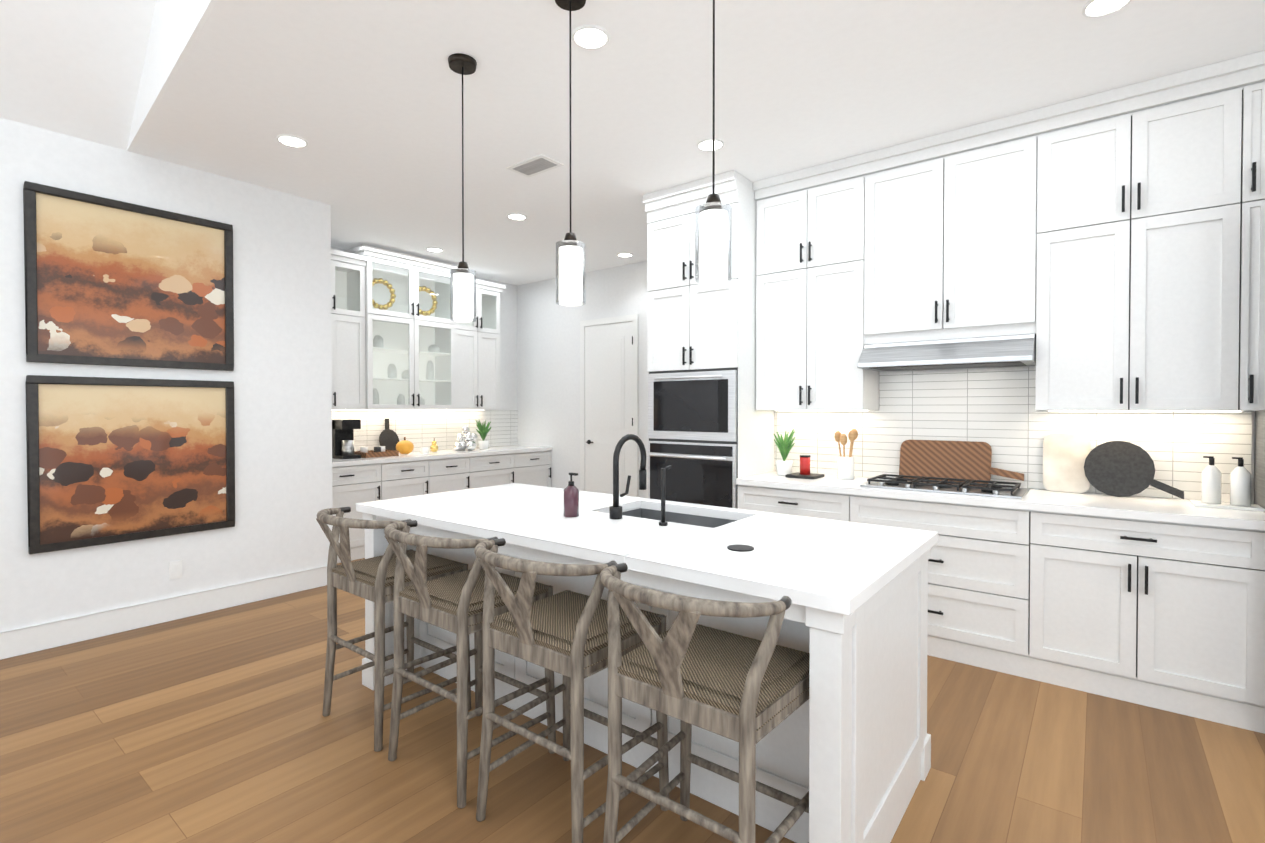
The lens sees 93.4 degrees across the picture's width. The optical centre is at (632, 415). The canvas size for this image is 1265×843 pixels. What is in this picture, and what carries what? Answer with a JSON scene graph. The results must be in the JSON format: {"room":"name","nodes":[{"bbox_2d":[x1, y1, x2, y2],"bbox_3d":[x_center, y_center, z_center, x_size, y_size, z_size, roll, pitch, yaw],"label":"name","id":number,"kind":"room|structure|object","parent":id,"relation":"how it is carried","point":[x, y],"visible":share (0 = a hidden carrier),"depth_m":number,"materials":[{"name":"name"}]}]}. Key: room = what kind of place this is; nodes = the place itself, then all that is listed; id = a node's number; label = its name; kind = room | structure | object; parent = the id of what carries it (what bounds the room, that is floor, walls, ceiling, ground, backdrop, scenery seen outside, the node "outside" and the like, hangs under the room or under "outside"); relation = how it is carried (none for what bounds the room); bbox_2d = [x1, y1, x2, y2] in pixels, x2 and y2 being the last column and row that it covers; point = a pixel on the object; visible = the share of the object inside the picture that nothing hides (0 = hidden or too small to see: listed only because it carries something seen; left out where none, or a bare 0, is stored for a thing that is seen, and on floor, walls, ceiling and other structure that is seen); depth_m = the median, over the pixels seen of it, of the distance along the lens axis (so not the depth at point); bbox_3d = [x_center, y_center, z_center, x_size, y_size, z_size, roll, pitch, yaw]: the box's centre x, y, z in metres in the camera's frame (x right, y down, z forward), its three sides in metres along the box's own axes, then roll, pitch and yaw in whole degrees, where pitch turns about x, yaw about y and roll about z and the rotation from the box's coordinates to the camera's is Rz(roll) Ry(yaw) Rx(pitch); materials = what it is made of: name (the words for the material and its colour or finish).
{"room":"kitchen","nodes":[
{"label":"kitchen","id":0,"kind":"room"},
{"bbox_2d":[0,117,332,631],"bbox_3d":[-4.449,-0.787,2.182,0.120,4.300,6.540,1,1,38],"label":"wall","id":1,"kind":"structure","parent":0,"point":[280,376],"depth_m":4.14,"materials":[{"name":"paint"}]},
{"bbox_2d":[23,181,233,370],"bbox_3d":[-3.110,-0.818,3.763,0.035,1.015,1.026,1,1,38],"label":"picture","id":2,"kind":"object","parent":1,"relation":"attached to","point":[110,282],"visible":0.98,"depth_m":3.70},
{"bbox_2d":[25,375,234,553],"bbox_3d":[-3.110,0.272,3.776,0.035,1.015,1.026,1,1,38],"label":"picture","id":3,"kind":"object","parent":1,"relation":"attached to","point":[113,460],"visible":0.98,"depth_m":3.72},
{"bbox_2d":[0,566,326,659],"bbox_3d":[-4.387,1.289,2.172,0.020,0.150,6.560,1,1,38],"label":"baseboard","id":4,"kind":"structure","parent":1,"relation":"attached to","point":[29,639],"depth_m":3.81,"materials":[{"name":"paint"}]},
{"bbox_2d":[169,560,181,579],"bbox_3d":[-3.014,1.015,3.931,0.009,0.115,0.070,1,1,38],"label":"electrical outlet plate","id":5,"kind":"object","parent":1,"relation":"attached to","point":[175,569],"visible":1,"depth_m":3.93,"materials":[{"name":"white plastic"}]},
{"bbox_2d":[331,246,516,451],"bbox_3d":[-2.428,-0.240,6.702,0.100,3.100,3.060,1,1,38],"label":"wall","id":6,"kind":"structure","parent":0,"point":[508,347],"depth_m":7.67,"materials":[{"name":"paint"}]},
{"bbox_2d":[331,247,370,409],"bbox_3d":[-2.941,-0.830,5.642,0.380,1.546,0.691,1,1,38],"label":"upper cabinet","id":7,"kind":"object","parent":6,"relation":"attached to","point":[350,268],"depth_m":5.75,"materials":[{"name":"paint"}]},
{"bbox_2d":[371,252,458,409],"bbox_3d":[-2.416,-0.838,6.312,0.380,1.546,1.010,1,1,38],"label":"upper cabinet","id":8,"kind":"object","parent":6,"relation":"attached to","point":[400,340],"depth_m":6.35,"materials":[{"name":"paint"}]},
{"bbox_2d":[332,410,517,451],"bbox_3d":[-2.400,0.166,6.646,0.008,0.454,2.917,1,1,38],"label":"backsplash","id":9,"kind":"structure","parent":6,"relation":"attached to","point":[418,429],"depth_m":6.79,"materials":[{"name":"tile"}]},
{"bbox_2d":[459,279,504,409],"bbox_3d":[-1.888,-0.846,6.987,0.380,1.546,0.705,1,1,38],"label":"upper cabinet","id":10,"kind":"object","parent":6,"relation":"attached to","point":[479,341],"depth_m":6.93,"materials":[{"name":"paint"}]},
{"bbox_2d":[517,261,648,497],"bbox_3d":[-0.153,-0.242,6.802,3.360,3.100,0.100,1,1,38],"label":"wall","id":11,"kind":"structure","parent":0,"point":[548,368],"depth_m":7.29,"materials":[{"name":"paint"}]},
{"bbox_2d":[580,314,638,496],"bbox_3d":[-0.293,0.093,6.806,0.860,2.431,0.068,1,1,38],"label":"door","id":12,"kind":"structure","parent":11,"relation":"in","point":[609,384],"depth_m":6.81,"materials":[{"name":"paint"}]},
{"bbox_2d":[0,558,1264,842],"bbox_3d":[-1.363,1.420,1.673,9.500,0.100,9.900,1,1,38],"label":"floor","id":13,"kind":"structure","parent":0,"point":[216,726],"depth_m":2.35,"materials":[{"name":"brown wood"}]},
{"bbox_2d":[316,507,470,751],"bbox_3d":[-1.106,0.886,2.693,0.549,0.946,0.543,1,1,38],"label":"stool","id":14,"kind":"object","parent":13,"relation":"on","point":[371,579],"visible":0.81,"depth_m":2.58,"materials":[{"name":"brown wood"}]},
{"bbox_2d":[332,445,551,562],"bbox_3d":[-2.142,0.855,6.452,0.664,0.915,2.917,1,1,38],"label":"base cabinet","id":15,"kind":"object","parent":13,"relation":"on","point":[362,480],"visible":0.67,"depth_m":6.06,"materials":[{"name":"paint"}]},
{"bbox_2d":[332,419,490,458],"bbox_3d":[-2.306,0.212,6.404,0.423,0.370,1.812,1,1,38],"label":"decor","id":16,"kind":"object","parent":15,"relation":"on","point":[343,439],"visible":1,"depth_m":6.11,"materials":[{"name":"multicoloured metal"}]},
{"bbox_2d":[384,520,555,807],"bbox_3d":[-0.669,0.890,2.351,0.549,0.946,0.543,1,1,38],"label":"stool","id":17,"kind":"object","parent":13,"relation":"on","point":[453,603],"visible":0.9,"depth_m":2.23,"materials":[{"name":"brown wood"}]},
{"bbox_2d":[474,538,668,842],"bbox_3d":[-0.232,0.894,2.009,0.549,0.946,0.543,1,1,38],"label":"stool","id":18,"kind":"object","parent":13,"relation":"on","point":[564,633],"visible":0.9,"depth_m":1.90,"materials":[{"name":"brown wood"}]},
{"bbox_2d":[356,483,937,842],"bbox_3d":[-0.101,0.901,2.655,2.450,0.917,1.056,1,1,38],"label":"kitchen island","id":19,"kind":"object","parent":13,"relation":"on","point":[847,744],"visible":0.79,"depth_m":2.02,"materials":[{"name":"paint"}]},
{"bbox_2d":[564,473,578,516],"bbox_3d":[-0.270,0.347,2.634,0.069,0.191,0.068,1,1,38],"label":"soap bottle","id":20,"kind":"object","parent":19,"relation":"on","point":[571,499],"visible":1,"depth_m":2.61,"materials":[{"name":"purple glass"}]},
{"bbox_2d":[609,434,670,525],"bbox_3d":[0.080,0.262,2.578,0.295,0.361,0.240,1,1,38],"label":"faucet","id":21,"kind":"object","parent":19,"relation":"on","point":[615,510],"visible":1,"depth_m":2.57,"materials":[{"name":"black metal"}]},
{"bbox_2d":[727,544,753,551],"bbox_3d":[0.367,0.448,2.022,0.089,0.004,0.089,1,1,38],"label":"outlet","id":22,"kind":"object","parent":19,"relation":"on","point":[740,547],"visible":0.98,"depth_m":2.02,"materials":[{"name":"black metal"}]},
{"bbox_2d":[600,563,809,842],"bbox_3d":[0.206,0.898,1.667,0.549,0.946,0.543,1,1,38],"label":"stool","id":23,"kind":"object","parent":13,"relation":"on","point":[748,694],"visible":0.92,"depth_m":1.55,"materials":[{"name":"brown wood"}]},
{"bbox_2d":[643,170,774,508],"bbox_3d":[0.580,-0.164,4.521,0.767,2.998,0.659,1,1,38],"label":"tall cabinet","id":24,"kind":"object","parent":13,"relation":"on","point":[711,432],"visible":0.73,"depth_m":4.27,"materials":[{"name":"paint"}]},
{"bbox_2d":[736,471,868,521],"bbox_3d":[1.194,0.883,4.073,0.760,0.916,0.628,1,1,38],"label":"base cabinet","id":25,"kind":"object","parent":13,"relation":"on","point":[826,497],"depth_m":3.84,"materials":[{"name":"paint"}]},
{"bbox_2d":[774,429,794,475],"bbox_3d":[1.089,0.257,4.274,0.154,0.330,0.155,1,1,38],"label":"potted plant","id":26,"kind":"object","parent":25,"relation":"on","point":[784,465],"visible":1,"depth_m":4.24,"materials":[{"name":"green plant"}]},
{"bbox_2d":[785,455,823,478],"bbox_3d":[1.198,0.349,4.139,0.200,0.151,0.200,1,1,38],"label":"canister","id":27,"kind":"object","parent":25,"relation":"on","point":[804,473],"visible":1,"depth_m":4.11,"materials":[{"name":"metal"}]},
{"bbox_2d":[834,429,857,479],"bbox_3d":[1.437,0.255,4.021,0.157,0.341,0.131,1,1,38],"label":"utensil crock","id":28,"kind":"object","parent":25,"relation":"on","point":[845,467],"visible":1,"depth_m":3.98,"materials":[{"name":"white ceramic"}]},
{"bbox_2d":[852,479,1039,678],"bbox_3d":[1.851,0.890,3.559,0.910,0.916,0.628,1,1,38],"label":"base cabinet","id":29,"kind":"object","parent":13,"relation":"on","point":[980,563],"depth_m":3.21,"materials":[{"name":"paint"}]},
{"bbox_2d":[860,474,1029,498],"bbox_3d":[1.851,0.409,3.553,0.830,0.044,0.440,1,1,38],"label":"cooktop","id":30,"kind":"object","parent":29,"relation":"in","point":[945,485],"visible":1,"depth_m":3.47,"materials":[{"name":"silver metal"}]},
{"bbox_2d":[899,440,1023,483],"bbox_3d":[2.044,0.294,3.734,0.690,0.270,0.081,1,1,38],"label":"cutting board","id":31,"kind":"object","parent":29,"relation":"on","point":[971,460],"visible":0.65,"depth_m":3.76,"materials":[{"name":"brown wood"}]},
{"bbox_2d":[1032,489,1264,733],"bbox_3d":[2.554,0.896,3.009,0.874,0.916,0.628,1,1,38],"label":"base cabinet","id":32,"kind":"object","parent":13,"relation":"on","point":[1156,602],"depth_m":2.76,"materials":[{"name":"paint"}]},
{"bbox_2d":[1043,434,1090,492],"bbox_3d":[2.480,0.268,3.407,0.220,0.330,0.060,1,1,38],"label":"marble board","id":33,"kind":"object","parent":32,"relation":"on","point":[1065,456],"visible":0.92,"depth_m":3.40,"materials":[{"name":"white stone"}]},
{"bbox_2d":[1084,441,1183,498],"bbox_3d":[2.672,0.285,3.190,0.410,0.300,0.064,1,1,38],"label":"paddle board","id":34,"kind":"object","parent":32,"relation":"on","point":[1119,468],"visible":0.96,"depth_m":3.21,"materials":[{"name":"wood"}]},
{"bbox_2d":[1190,456,1264,511],"bbox_3d":[2.869,0.319,2.882,0.240,0.241,0.160,1,1,38],"label":"soap bottles","id":35,"kind":"object","parent":32,"relation":"on","point":[1240,486],"visible":1,"depth_m":2.86,"materials":[{"name":"white ceramic"}]},
{"bbox_2d":[0,0,1264,284],"bbox_3d":[-1.076,-2.278,1.468,8.650,1.300,9.600,1,1,38],"label":"ceiling","id":36,"kind":"structure","parent":0,"point":[381,106],"depth_m":3.07,"materials":[{"name":"paint"}]},
{"bbox_2d":[276,134,307,147],"bbox_3d":[-2.042,-1.649,3.577,0.166,0.015,0.166,1,1,38],"label":"recessed light","id":37,"kind":"object","parent":36,"relation":"in","point":[291,141],"visible":1,"depth_m":3.57,"materials":[{"name":"paint"}]},
{"bbox_2d":[426,247,442,251],"bbox_3d":[-1.998,-1.678,6.018,0.166,0.015,0.166,1,1,38],"label":"recessed light","id":38,"kind":"object","parent":36,"relation":"in","point":[432,249],"visible":1,"depth_m":6.00,"materials":[{"name":"paint"}]},
{"bbox_2d":[448,53,476,321],"bbox_3d":[-0.788,-1.043,2.768,0.128,1.198,0.128,1,1,38],"label":"pendant light","id":39,"kind":"object","parent":36,"relation":"hanging from","point":[462,292],"visible":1,"depth_m":2.73,"materials":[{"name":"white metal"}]},
{"bbox_2d":[507,213,526,219],"bbox_3d":[-0.967,-1.666,4.983,0.166,0.015,0.166,1,1,38],"label":"recessed light","id":40,"kind":"object","parent":36,"relation":"in","point":[515,216],"visible":1,"depth_m":4.97,"materials":[{"name":"paint"}]},
{"bbox_2d":[506,154,563,177],"bbox_3d":[-0.647,-1.652,3.946,0.340,0.009,0.200,1,1,38],"label":"ceiling vent","id":41,"kind":"object","parent":36,"relation":"in","point":[535,165],"visible":0.96,"depth_m":3.94,"materials":[{"name":"metal"}]},
{"bbox_2d":[555,0,585,305],"bbox_3d":[-0.241,-1.037,2.315,0.128,1.198,0.128,1,1,38],"label":"pendant light","id":42,"kind":"object","parent":36,"relation":"hanging from","point":[570,269],"visible":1,"depth_m":2.28,"materials":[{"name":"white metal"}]},
{"bbox_2d":[571,25,609,49],"bbox_3d":[-0.181,-1.637,2.579,0.166,0.015,0.166,1,1,38],"label":"recessed light","id":43,"kind":"object","parent":36,"relation":"in","point":[591,37],"visible":1,"depth_m":2.58,"materials":[{"name":"paint"}]},
{"bbox_2d":[617,252,632,256],"bbox_3d":[-0.077,-1.681,6.217,0.166,0.015,0.166,1,1,38],"label":"recessed light","id":44,"kind":"object","parent":36,"relation":"in","point":[624,254],"visible":1,"depth_m":6.20,"materials":[{"name":"paint"}]},
{"bbox_2d":[697,138,723,151],"bbox_3d":[0.474,-1.650,3.627,0.166,0.015,0.166,1,1,38],"label":"recessed light","id":45,"kind":"object","parent":36,"relation":"in","point":[705,145],"visible":0.98,"depth_m":3.62,"materials":[{"name":"paint"}]},
{"bbox_2d":[695,0,731,283],"bbox_3d":[0.259,-1.032,1.899,0.128,1.198,0.128,1,1,38],"label":"pendant light","id":46,"kind":"object","parent":36,"relation":"hanging from","point":[713,239],"visible":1,"depth_m":1.86,"materials":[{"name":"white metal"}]},
{"bbox_2d":[1082,0,1131,17],"bbox_3d":[1.882,-1.635,2.361,0.166,0.015,0.166,1,1,38],"label":"recessed light","id":47,"kind":"object","parent":36,"relation":"in","point":[1095,8],"visible":1,"depth_m":2.38,"materials":[{"name":"paint"}]},
{"bbox_2d":[775,366,1254,503],"bbox_3d":[2.583,-0.202,3.442,5.290,3.100,0.100,1,1,38],"label":"wall","id":48,"kind":"structure","parent":0,"point":[1252,459],"depth_m":2.98,"materials":[{"name":"paint"}]},
{"bbox_2d":[753,153,864,410],"bbox_3d":[1.270,-0.849,4.151,0.760,1.618,0.380,1,1,38],"label":"upper cabinet","id":49,"kind":"object","parent":48,"relation":"attached to","point":[810,222],"depth_m":4.00,"materials":[{"name":"paint"}]},
{"bbox_2d":[857,334,1035,371],"bbox_3d":[1.898,-0.373,3.604,0.904,0.158,0.477,1,1,38],"label":"range hood","id":50,"kind":"object","parent":48,"relation":"attached to","point":[1003,351],"visible":0.88,"depth_m":3.44,"materials":[{"name":"silver metal"}]},
{"bbox_2d":[865,108,1040,410],"bbox_3d":[1.927,-0.843,3.636,0.910,1.618,0.380,1,1,38],"label":"upper cabinet","id":51,"kind":"object","parent":48,"relation":"attached to","point":[953,218],"depth_m":3.48,"materials":[{"name":"paint"}]},
{"bbox_2d":[774,366,1251,501],"bbox_3d":[2.087,0.066,3.757,2.545,0.723,0.008,1,1,38],"label":"backsplash","id":52,"kind":"structure","parent":48,"relation":"attached to","point":[994,408],"depth_m":3.63,"materials":[{"name":"tile"}]},
{"bbox_2d":[1037,50,1264,411],"bbox_3d":[2.631,-0.836,3.086,0.876,1.618,0.380,1,1,38],"label":"upper cabinet","id":53,"kind":"object","parent":48,"relation":"attached to","point":[1107,248],"depth_m":2.93,"materials":[{"name":"paint"}]},
{"bbox_2d":[1254,411,1264,512],"bbox_3d":[3.186,0.212,2.336,0.920,2.300,0.896,1,1,38],"label":"wall","id":54,"kind":"structure","parent":0,"point":[1259,469],"depth_m":2.87,"materials":[{"name":"white paint"}]}
]}

